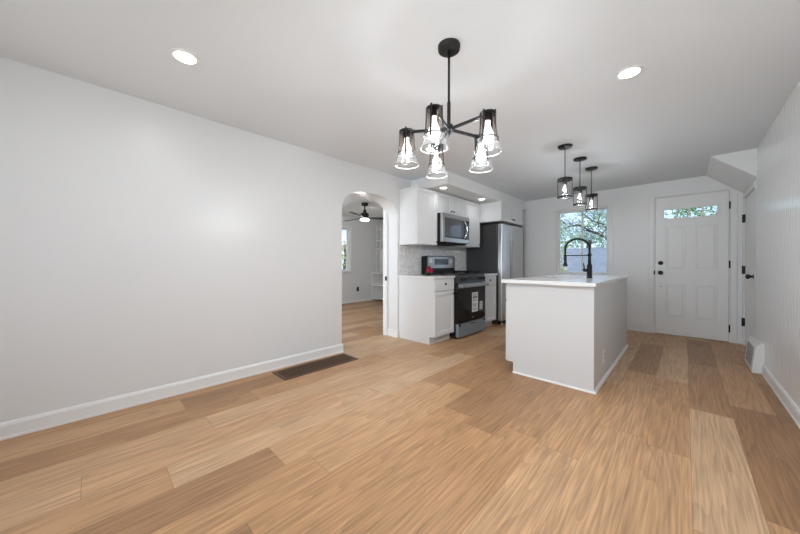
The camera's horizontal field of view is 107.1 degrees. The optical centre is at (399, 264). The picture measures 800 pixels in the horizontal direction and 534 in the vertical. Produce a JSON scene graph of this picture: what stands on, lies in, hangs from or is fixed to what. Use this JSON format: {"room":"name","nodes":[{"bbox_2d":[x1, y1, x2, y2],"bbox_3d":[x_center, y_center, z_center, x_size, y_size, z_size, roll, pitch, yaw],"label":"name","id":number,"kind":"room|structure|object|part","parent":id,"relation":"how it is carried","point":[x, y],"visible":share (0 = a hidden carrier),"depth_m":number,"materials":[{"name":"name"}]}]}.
{"room":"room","nodes":[
{"label":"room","id":0,"kind":"room"},
{"bbox_2d":[0,56,466,422],"bbox_3d":[-0.793,-0.099,3.543,0.235,2.267,8.200,0,0,44],"label":"wall","id":1,"kind":"structure","parent":0,"point":[144,244],"depth_m":2.23,"materials":[{"name":"white paint"}]},
{"bbox_2d":[0,343,342,440],"bbox_3d":[-2.161,0.987,2.117,0.252,0.100,4.045,0,0,44],"label":"baseboard","id":2,"kind":"structure","parent":1,"relation":"attached to","point":[26,425],"depth_m":2.20,"materials":[{"name":"white paint"}]},
{"bbox_2d":[383,209,387,335],"bbox_3d":[-0.187,0.068,4.323,0.085,1.930,0.100,0,0,44],"label":"trim","id":3,"kind":"structure","parent":1,"relation":"attached to","point":[385,215],"depth_m":4.29,"materials":[{"name":"white paint"}]},
{"bbox_2d":[387,329,398,337],"bbox_3d":[-0.104,0.984,4.239,0.228,0.098,0.038,0,0,44],"label":"baseboard","id":4,"kind":"structure","parent":1,"relation":"attached to","point":[393,333],"depth_m":4.20,"materials":[{"name":"white paint"}]},
{"bbox_2d":[399,186,437,245],"bbox_3d":[0.276,-0.666,4.220,0.359,0.780,0.450,0,0,44],"label":"upper cabinet","id":5,"kind":"object","parent":1,"relation":"attached to","point":[417,204],"visible":1,"depth_m":4.09,"materials":[{"name":"white paint"}]},
{"bbox_3d":[0.379,-0.666,4.120,0.018,0.774,0.444,0,0,44],"label":"door","id":6,"kind":"part","parent":5,"relation":"part of","materials":[{"name":"white paint"}]},
{"bbox_2d":[399,245,465,274],"bbox_3d":[0.596,-0.062,4.809,0.008,0.428,1.750,0,0,44],"label":"backsplash","id":7,"kind":"structure","parent":1,"relation":"attached to","point":[409,264],"depth_m":4.49,"materials":[{"name":"tile"}]},
{"bbox_2d":[437,192,464,216],"bbox_3d":[0.689,-0.905,4.647,0.359,0.305,0.734,0,0,44],"label":"upper cabinet","id":8,"kind":"object","parent":1,"relation":"attached to","point":[449,204],"visible":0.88,"depth_m":4.51,"materials":[{"name":"white paint"}]},
{"bbox_3d":[0.665,-0.904,4.416,0.018,0.299,0.361,0,0,44],"label":"door","id":9,"kind":"part","parent":8,"relation":"part of","materials":[{"name":"white paint"}]},
{"bbox_2d":[437,212,468,245],"bbox_3d":[0.731,-0.527,4.607,0.460,0.440,0.726,0,0,44],"label":"microwave","id":10,"kind":"object","parent":8,"relation":"attached to","point":[452,230],"visible":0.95,"depth_m":4.43,"materials":[{"name":"silver metal"}]},
{"bbox_3d":[1.043,-0.539,4.704,0.038,0.291,0.155,0,0,44],"label":"control panel","id":11,"kind":"part","parent":10,"relation":"part of","materials":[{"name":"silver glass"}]},
{"bbox_3d":[0.920,-0.904,4.680,0.018,0.299,0.361,0,0,44],"label":"door","id":12,"kind":"part","parent":8,"relation":"part of","materials":[{"name":"white paint"}]},
{"bbox_2d":[448,200,480,247],"bbox_3d":[1.118,-0.678,5.093,0.359,0.760,0.495,0,0,44],"label":"upper cabinet","id":13,"kind":"object","parent":1,"relation":"attached to","point":[472,209],"visible":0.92,"depth_m":5.02,"materials":[{"name":"white paint"}]},
{"bbox_3d":[1.221,-0.678,4.993,0.018,0.754,0.489,0,0,44],"label":"door","id":14,"kind":"part","parent":13,"relation":"part of","materials":[{"name":"white paint"}]},
{"bbox_2d":[411,171,524,209],"bbox_3d":[1.309,-1.153,5.079,0.653,0.163,2.633,0,0,44],"label":"soffit","id":15,"kind":"structure","parent":1,"relation":"attached to","point":[458,186],"depth_m":4.34,"materials":[{"name":"white paint"}]},
{"bbox_2d":[480,201,522,225],"bbox_3d":[1.754,-0.898,5.478,0.739,0.330,0.915,0,0,44],"label":"upper cabinet","id":16,"kind":"object","parent":1,"relation":"attached to","point":[495,212],"visible":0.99,"depth_m":5.11,"materials":[{"name":"white paint"}]},
{"bbox_3d":[1.836,-0.897,5.082,0.018,0.324,0.452,0,0,44],"label":"door","id":17,"kind":"part","parent":16,"relation":"part of","materials":[{"name":"white paint"}]},
{"bbox_3d":[2.153,-0.898,5.411,0.018,0.324,0.452,0,0,44],"label":"door","id":18,"kind":"part","parent":16,"relation":"part of","materials":[{"name":"white paint"}]},
{"bbox_2d":[342,216,382,300],"bbox_3d":[-2.369,-0.112,6.834,0.140,2.267,5.650,0,0,44],"label":"wall","id":19,"kind":"structure","parent":0,"point":[363,232],"depth_m":8.07,"materials":[{"name":"white paint"}]},
{"bbox_2d":[342,225,353,273],"bbox_3d":[-1.677,-0.387,7.492,0.180,1.245,1.120,0,0,44],"label":"window","id":20,"kind":"structure","parent":19,"relation":"in","point":[348,269],"depth_m":7.83,"materials":[{"name":"white paint"}]},
{"bbox_3d":[-1.722,-0.387,7.536,0.025,1.081,0.916,0,0,44],"label":"sash","id":21,"kind":"part","parent":20,"relation":"part of","materials":[{"name":"white paint"}]},
{"bbox_3d":[-1.706,-0.387,7.520,0.100,1.125,0.960,0,0,44],"label":"frame","id":22,"kind":"part","parent":20,"relation":"part of","materials":[{"name":"white paint"}]},
{"bbox_2d":[342,298,370,303],"bbox_3d":[-2.515,0.982,6.574,0.017,0.080,4.870,0,0,44],"label":"baseboard","id":23,"kind":"structure","parent":19,"relation":"attached to","point":[363,299],"depth_m":7.95,"materials":[{"name":"white paint"}]},
{"bbox_2d":[0,300,799,533],"bbox_3d":[-0.861,1.064,3.506,7.900,0.060,8.450,0,0,44],"label":"floor","id":24,"kind":"structure","parent":0,"point":[405,436],"depth_m":1.65,"materials":[{"name":"brown wood"}]},
{"bbox_2d":[272,353,357,379],"bbox_3d":[-0.838,1.033,3.029,0.279,0.006,0.829,0,0,44],"label":"floor vent","id":25,"kind":"object","parent":24,"relation":"in","point":[303,369],"visible":1,"depth_m":2.98,"materials":[{"name":"brown metal"}]},
{"bbox_2d":[371,225,382,299],"bbox_3d":[-0.005,-0.052,7.902,1.777,2.147,0.529,0,0,44],"label":"bookcase","id":26,"kind":"object","parent":24,"relation":"on","point":[376,277],"visible":0.23,"depth_m":8.45,"materials":[{"name":"white paint"}]},
{"bbox_2d":[399,277,454,344],"bbox_3d":[0.377,0.610,4.119,0.652,0.848,0.452,0,0,44],"label":"base cabinet","id":27,"kind":"object","parent":24,"relation":"on","point":[426,306],"visible":1,"depth_m":3.94,"materials":[{"name":"white paint"}]},
{"bbox_2d":[398,274,454,278],"bbox_3d":[0.368,0.169,4.119,0.637,0.030,0.471,0,0,44],"label":"countertop","id":28,"kind":"structure","parent":27,"relation":"on","point":[418,275],"depth_m":3.97,"materials":[{"name":"white stone"}]},
{"bbox_2d":[425,266,432,274],"bbox_3d":[0.406,0.086,4.162,0.124,0.135,0.122,0,0,44],"label":"flower bowl","id":29,"kind":"object","parent":28,"relation":"on","point":[428,272],"visible":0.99,"depth_m":4.14,"materials":[{"name":"red ceramic"}]},
{"bbox_3d":[0.586,0.642,3.918,0.018,0.578,0.440,0,0,44],"label":"door","id":30,"kind":"part","parent":27,"relation":"part of","materials":[{"name":"white paint"}]},
{"bbox_3d":[0.586,0.269,3.917,0.018,0.152,0.440,0,0,44],"label":"drawer","id":31,"kind":"part","parent":27,"relation":"part of","materials":[{"name":"white paint"}]},
{"bbox_2d":[421,256,488,338],"bbox_3d":[0.847,0.451,4.519,0.719,1.165,0.754,0,0,44],"label":"gas stove","id":32,"kind":"object","parent":24,"relation":"on","point":[469,286],"visible":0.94,"depth_m":4.31,"materials":[{"name":"black metal"}]},
{"bbox_3d":[0.658,-0.030,4.699,0.004,0.175,0.694,0,0,44],"label":"panel","id":33,"kind":"part","parent":32,"relation":"part of","materials":[{"name":"silver metal"}]},
{"bbox_3d":[0.661,-0.042,4.697,0.002,0.090,0.360,0,0,44],"label":"clock panel","id":34,"kind":"part","parent":32,"relation":"part of","materials":[{"name":"grey glass"}]},
{"bbox_2d":[422,272,483,274],"bbox_3d":[0.819,0.127,4.545,0.639,0.042,0.754,0,0,44],"label":"cooktop","id":35,"kind":"object","parent":32,"relation":"in","point":[423,273],"depth_m":4.32,"materials":[{"name":"black glass"}]},
{"bbox_3d":[1.042,0.205,4.330,0.053,0.109,0.754,0,0,44],"label":"control panel","id":36,"kind":"part","parent":32,"relation":"part of","materials":[{"name":"grey metal"}]},
{"bbox_3d":[1.044,0.917,4.330,0.050,0.182,0.746,0,0,44],"label":"storage drawer","id":37,"kind":"part","parent":32,"relation":"part of","materials":[{"name":"silver metal"}]},
{"bbox_3d":[1.044,0.538,4.329,0.050,0.548,0.746,0,0,44],"label":"oven door","id":38,"kind":"part","parent":32,"relation":"part of","materials":[{"name":"black glass"}]},
{"bbox_3d":[1.062,0.298,4.311,0.006,0.063,0.746,0,0,44],"label":"door trim","id":39,"kind":"part","parent":32,"relation":"part of","materials":[{"name":"silver metal"}]},
{"bbox_3d":[1.084,0.300,4.290,0.060,0.044,0.744,0,0,44],"label":"handle","id":40,"kind":"part","parent":32,"relation":"part of","materials":[{"name":"silver metal"}]},
{"bbox_2d":[483,275,495,326],"bbox_3d":[1.241,0.608,5.016,0.652,0.848,0.487,0,0,44],"label":"base cabinet","id":41,"kind":"object","parent":24,"relation":"on","point":[490,290],"visible":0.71,"depth_m":4.85,"materials":[{"name":"white paint"}]},
{"bbox_3d":[1.451,0.267,4.813,0.018,0.152,0.475,0,0,44],"label":"drawer","id":42,"kind":"part","parent":41,"relation":"part of","materials":[{"name":"white paint"}]},
{"bbox_2d":[484,273,497,275],"bbox_3d":[1.245,0.167,5.028,0.637,0.030,0.518,0,0,44],"label":"countertop","id":43,"kind":"structure","parent":41,"relation":"on","point":[485,274],"depth_m":4.88,"materials":[{"name":"white stone"}]},
{"bbox_2d":[467,222,522,324],"bbox_3d":[1.782,0.161,5.527,0.684,1.742,0.900,0,0,44],"label":"refrigerator","id":44,"kind":"object","parent":24,"relation":"on","point":[500,251],"visible":0.62,"depth_m":5.14,"materials":[{"name":"grey metal"}]},
{"bbox_3d":[1.809,0.133,5.123,0.083,1.650,0.357,0,0,44],"label":"door","id":45,"kind":"part","parent":44,"relation":"part of","materials":[{"name":"silver metal"}]},
{"bbox_3d":[2.130,0.132,5.457,0.083,1.650,0.517,0,0,44],"label":"door","id":46,"kind":"part","parent":44,"relation":"part of","materials":[{"name":"silver metal"}]},
{"bbox_2d":[506,278,628,394],"bbox_3d":[1.954,0.608,3.326,0.780,0.862,1.925,0,0,44],"label":"kitchen island","id":47,"kind":"object","parent":24,"relation":"on","point":[556,334],"visible":0.85,"depth_m":2.64,"materials":[{"name":"white paint"}]},
{"bbox_3d":[1.208,0.645,3.067,0.018,0.577,0.468,0,0,44],"label":"door","id":48,"kind":"part","parent":47,"relation":"part of","materials":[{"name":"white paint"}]},
{"bbox_2d":[501,274,629,286],"bbox_3d":[1.954,0.161,3.317,0.779,0.030,1.983,0,0,44],"label":"island countertop","id":49,"kind":"structure","parent":47,"relation":"on","point":[569,279],"depth_m":2.86,"materials":[{"name":"white stone"}]},
{"bbox_2d":[563,238,592,277],"bbox_3d":[1.944,-0.074,3.246,0.292,0.441,0.087,0,0,44],"label":"kitchen faucet","id":50,"kind":"object","parent":49,"relation":"on","point":[588,270],"visible":1,"depth_m":3.18,"materials":[{"name":"black metal"}]},
{"bbox_3d":[1.521,0.610,2.429,0.126,0.862,0.004,0,0,44],"label":"corner panel","id":51,"kind":"part","parent":47,"relation":"part of","materials":[{"name":"white paint"}]},
{"bbox_2d":[0,0,799,221],"bbox_3d":[-0.858,-1.273,3.499,7.900,0.080,8.450,0,0,44],"label":"ceiling","id":52,"kind":"structure","parent":0,"point":[340,79],"depth_m":1.89,"materials":[{"name":"white paint"}]},
{"bbox_2d":[170,48,199,65],"bbox_3d":[-1.273,-1.225,1.749,0.144,0.006,0.144,0,0,44],"label":"recessed light","id":53,"kind":"object","parent":52,"relation":"in","point":[183,56],"visible":1,"depth_m":1.74,"materials":[{"name":"white plastic"}]},
{"bbox_2d":[346,202,382,220],"bbox_3d":[-0.823,-1.060,6.078,1.053,0.362,1.216,0,0,44],"label":"ceiling fan","id":54,"kind":"object","parent":52,"relation":"hanging from","point":[364,216],"visible":0.97,"depth_m":5.92,"materials":[{"name":"black metal"}]},
{"bbox_3d":[-0.712,-1.016,5.972,0.164,0.185,0.164,0,0,44],"label":"motor","id":55,"kind":"part","parent":54,"relation":"part of","materials":[{"name":"black metal"}]},
{"bbox_3d":[-0.352,-0.941,6.075,0.610,0.033,0.136,0,0,-16],"label":"blade","id":56,"kind":"part","parent":54,"relation":"part of","materials":[{"name":"black wood"}]},
{"bbox_2d":[395,38,501,178],"bbox_3d":[0.290,-0.896,1.643,0.566,0.658,0.587,0,0,44],"label":"chandelier","id":57,"kind":"object","parent":52,"relation":"hanging from","point":[448,47],"visible":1,"depth_m":1.64,"materials":[{"name":"black metal"}]},
{"bbox_3d":[0.039,-0.664,1.696,0.132,0.191,0.132,0,0,44],"label":"lamp shade","id":58,"kind":"part","parent":57,"relation":"part of","materials":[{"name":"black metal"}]},
{"bbox_3d":[0.039,-0.692,1.695,0.106,0.171,0.106,0,0,44],"label":"shade frame","id":59,"kind":"part","parent":57,"relation":"part of","materials":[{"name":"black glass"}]},
{"bbox_3d":[0.039,-0.671,1.696,0.060,0.118,0.060,0,0,44],"label":"bulb","id":60,"kind":"part","parent":57,"relation":"part of","materials":[{"name":"white glass"}]},
{"bbox_3d":[0.147,-0.758,1.679,0.218,0.016,0.012,0,0,9],"label":"arm","id":61,"kind":"part","parent":57,"relation":"part of","materials":[{"name":"black metal"}]},
{"bbox_3d":[0.168,-0.663,1.447,0.132,0.191,0.132,0,0,44],"label":"lamp shade","id":62,"kind":"part","parent":57,"relation":"part of","materials":[{"name":"clear glass"}]},
{"bbox_3d":[0.168,-0.670,1.447,0.060,0.118,0.060,0,0,44],"label":"bulb","id":63,"kind":"part","parent":57,"relation":"part of","materials":[{"name":"white glass"}]},
{"bbox_3d":[0.168,-0.691,1.447,0.106,0.171,0.106,0,0,-27],"label":"shade frame","id":64,"kind":"part","parent":57,"relation":"part of","materials":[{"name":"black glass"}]},
{"bbox_3d":[0.235,-0.671,1.895,0.060,0.118,0.060,0,0,44],"label":"bulb","id":65,"kind":"part","parent":57,"relation":"part of","materials":[{"name":"white glass"}]},
{"bbox_3d":[0.235,-0.693,1.895,0.106,0.171,0.106,0,0,44],"label":"shade frame","id":66,"kind":"part","parent":57,"relation":"part of","materials":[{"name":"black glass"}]},
{"bbox_3d":[0.235,-0.664,1.895,0.132,0.191,0.132,0,0,44],"label":"lamp shade","id":67,"kind":"part","parent":57,"relation":"part of","materials":[{"name":"clear glass"}]},
{"bbox_3d":[0.216,-0.758,1.544,0.012,0.016,0.218,0,0,27],"label":"arm","id":68,"kind":"part","parent":57,"relation":"part of","materials":[{"name":"black metal"}]},
{"bbox_3d":[0.275,-0.988,1.659,0.020,0.419,0.020,0,0,44],"label":"rod","id":69,"kind":"part","parent":57,"relation":"part of","materials":[{"name":"black metal"}]},
{"bbox_3d":[0.389,-0.758,1.719,0.218,0.016,0.012,0,0,-27],"label":"arm","id":70,"kind":"part","parent":57,"relation":"part of","materials":[{"name":"black metal"}]},
{"bbox_3d":[0.366,-0.758,1.569,0.218,0.016,0.012,0,0,45],"label":"arm","id":71,"kind":"part","parent":57,"relation":"part of","materials":[{"name":"black metal"}]},
{"bbox_3d":[0.485,-0.692,1.769,0.106,0.171,0.106,0,0,12],"label":"shade frame","id":72,"kind":"part","parent":57,"relation":"part of","materials":[{"name":"clear glass"}]},
{"bbox_3d":[0.485,-0.670,1.769,0.060,0.118,0.060,0,0,44],"label":"bulb","id":73,"kind":"part","parent":57,"relation":"part of","materials":[{"name":"white glass"}]},
{"bbox_3d":[0.444,-0.663,1.493,0.132,0.191,0.132,0,0,44],"label":"lamp shade","id":74,"kind":"part","parent":57,"relation":"part of","materials":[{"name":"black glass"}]},
{"bbox_3d":[0.444,-0.691,1.493,0.106,0.171,0.106,0,0,-1],"label":"shade frame","id":75,"kind":"part","parent":57,"relation":"part of","materials":[{"name":"clear glass"}]},
{"bbox_3d":[0.444,-0.669,1.493,0.060,0.118,0.060,0,0,44],"label":"bulb","id":76,"kind":"part","parent":57,"relation":"part of","materials":[{"name":"white glass"}]},
{"bbox_2d":[557,143,572,198],"bbox_3d":[1.711,-0.959,3.066,0.140,0.538,0.140,0,0,44],"label":"pendant light","id":77,"kind":"object","parent":52,"relation":"hanging from","point":[564,179],"visible":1,"depth_m":3.05,"materials":[{"name":"black metal"}]},
{"bbox_2d":[573,156,586,205],"bbox_3d":[2.088,-0.959,3.429,0.140,0.538,0.140,0,0,44],"label":"pendant light","id":78,"kind":"object","parent":52,"relation":"hanging from","point":[579,188],"visible":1,"depth_m":3.41,"materials":[{"name":"black metal"}]},
{"bbox_2d":[585,166,597,210],"bbox_3d":[2.441,-0.960,3.769,0.140,0.538,0.140,0,0,44],"label":"pendant light","id":79,"kind":"object","parent":52,"relation":"hanging from","point":[591,196],"visible":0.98,"depth_m":3.76,"materials":[{"name":"black metal"}]},
{"bbox_2d":[615,65,643,79],"bbox_3d":[1.462,-1.221,1.885,0.144,0.006,0.144,0,0,44],"label":"recessed light","id":80,"kind":"object","parent":52,"relation":"in","point":[631,71],"visible":1,"depth_m":1.88,"materials":[{"name":"white plastic"}]},
{"bbox_2d":[516,176,743,343],"bbox_3d":[3.294,-0.099,5.107,3.948,2.267,0.160,0,0,44],"label":"wall","id":81,"kind":"structure","parent":0,"point":[630,204],"depth_m":4.67,"materials":[{"name":"white paint"}]},
{"bbox_2d":[553,202,612,274],"bbox_3d":[3.186,-0.395,5.172,0.895,1.250,0.136,0,0,44],"label":"window","id":82,"kind":"structure","parent":81,"relation":"in","point":[608,206],"depth_m":5.17,"materials":[{"name":"white paint"}]},
{"bbox_3d":[3.067,-0.396,5.301,0.390,1.096,0.025,0,0,44],"label":"sash","id":83,"kind":"part","parent":82,"relation":"part of","materials":[{"name":"clear glass"}]},
{"bbox_3d":[3.340,-0.395,5.079,0.390,1.096,0.025,0,0,44],"label":"sash","id":84,"kind":"part","parent":82,"relation":"part of","materials":[{"name":"clear glass"}]},
{"bbox_2d":[627,323,647,331],"bbox_3d":[3.140,0.985,5.134,1.800,0.100,0.017,0,0,44],"label":"baseboard","id":85,"kind":"structure","parent":81,"relation":"attached to","point":[634,327],"depth_m":4.60,"materials":[{"name":"white paint"}]},
{"bbox_2d":[649,185,737,342],"bbox_3d":[4.157,-0.010,4.238,0.893,2.098,0.214,0,0,44],"label":"door","id":86,"kind":"structure","parent":81,"relation":"in","point":[691,293],"depth_m":4.16,"materials":[{"name":"white paint"}]},
{"bbox_3d":[4.012,0.531,4.304,0.215,0.485,0.012,0,0,44],"label":"panel","id":87,"kind":"part","parent":86,"relation":"part of","materials":[{"name":"white paint"}]},
{"bbox_3d":[4.011,-0.242,4.303,0.215,0.638,0.012,0,0,44],"label":"panel","id":88,"kind":"part","parent":86,"relation":"part of","materials":[{"name":"white paint"}]},
{"bbox_3d":[4.122,-0.741,4.209,0.597,0.190,0.029,0,0,44],"label":"light frame","id":89,"kind":"part","parent":86,"relation":"part of","materials":[{"name":"white paint"}]},
{"bbox_3d":[4.233,0.529,4.090,0.216,0.490,0.012,0,0,44],"label":"panel","id":90,"kind":"part","parent":86,"relation":"part of","materials":[{"name":"white paint"}]},
{"bbox_3d":[4.235,-0.239,4.087,0.217,0.642,0.012,0,0,44],"label":"panel","id":91,"kind":"part","parent":86,"relation":"part of","materials":[{"name":"white paint"}]},
{"bbox_2d":[744,80,799,407],"bbox_3d":[1.759,-0.087,0.932,0.150,2.267,7.983,0,0,44],"label":"wall","id":92,"kind":"structure","parent":0,"point":[778,153],"depth_m":2.33,"materials":[{"name":"white paint"}]},
{"bbox_2d":[706,148,756,192],"bbox_3d":[4.004,-1.074,3.602,0.347,0.305,1.018,0,0,44],"label":"soffit","id":93,"kind":"structure","parent":92,"relation":"attached to","point":[736,170],"depth_m":3.32,"materials":[{"name":"white paint"}]},
{"bbox_2d":[741,181,755,345],"bbox_3d":[4.132,0.069,3.506,0.102,1.945,0.980,0,0,44],"label":"door","id":94,"kind":"structure","parent":92,"relation":"in","point":[749,214],"depth_m":3.54,"materials":[{"name":"white paint"}]},
{"bbox_3d":[3.909,0.137,3.301,0.066,0.062,0.062,0,0,44],"label":"knob","id":95,"kind":"part","parent":94,"relation":"part of","materials":[{"name":"black metal"}]},
{"bbox_2d":[745,336,763,373],"bbox_3d":[3.586,0.900,2.996,0.078,0.285,0.480,0,0,44],"label":"air vent","id":96,"kind":"object","parent":92,"relation":"in","point":[754,354],"visible":0.99,"depth_m":2.85,"materials":[{"name":"white metal"}]},
{"bbox_2d":[745,341,753,365],"bbox_3d":[3.567,0.905,3.015,0.024,0.179,0.350,0,0,44],"label":"grille","id":97,"kind":"object","parent":96,"relation":"attached to","point":[750,346],"depth_m":3.00,"materials":[{"name":"grey metal"}]},
{"bbox_2d":[762,364,799,428],"bbox_3d":[1.215,0.997,0.493,0.017,0.100,6.395,0,0,44],"label":"baseboard","id":98,"kind":"structure","parent":92,"relation":"attached to","point":[783,396],"depth_m":2.22,"materials":[{"name":"white paint"}]},
{"label":"outside","id":99,"kind":"structure","parent":0,"visible":0},
{"bbox_3d":[1.603,2.671,8.878,50.000,0.100,65.000,0,0,44],"label":"ground","id":100,"kind":"structure","parent":99,"visible":0},
{"bbox_2d":[342,241,345,268],"bbox_3d":[-2.750,0.693,13.757,2.127,3.869,3.034,0,0,44],"label":"tree","id":101,"kind":"object","parent":100,"relation":"on","point":[344,245],"visible":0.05,"depth_m":13.72,"materials":[{"name":"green plant"}]},
{"bbox_2d":[560,250,567,271],"bbox_3d":[5.255,1.076,9.699,1.007,3.113,1.062,0,0,44],"label":"shrub","id":102,"kind":"object","parent":100,"relation":"on","point":[561,268],"visible":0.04,"depth_m":9.66,"materials":[{"name":"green plant"}]},
{"bbox_2d":[560,247,605,271],"bbox_3d":[7.837,0.986,11.338,3.450,3.270,3.000,0,0,44],"label":"garage","id":103,"kind":"structure","parent":100,"relation":"on","point":[598,258],"depth_m":11.16,"materials":[{"name":"grey"}]},
{"bbox_2d":[560,210,606,248],"bbox_3d":[8.922,-0.431,14.415,4.800,6.154,2.505,0,0,44],"label":"tree","id":104,"kind":"object","parent":100,"relation":"on","point":[587,218],"visible":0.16,"depth_m":14.24,"materials":[{"name":"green plant"}]},
{"bbox_2d":[560,210,606,242],"bbox_3d":[5.276,-0.001,8.290,3.725,5.281,1.676,0,0,44],"label":"tree","id":105,"kind":"object","parent":100,"relation":"on","point":[587,231],"visible":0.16,"depth_m":8.26,"materials":[{"name":"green plant"}]},
{"bbox_2d":[664,206,716,218],"bbox_3d":[8.330,0.164,7.809,2.077,4.985,1.369,0,0,44],"label":"tree","id":106,"kind":"object","parent":100,"relation":"on","point":[695,213],"visible":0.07,"depth_m":7.99,"materials":[{"name":"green plant"}]}
]}

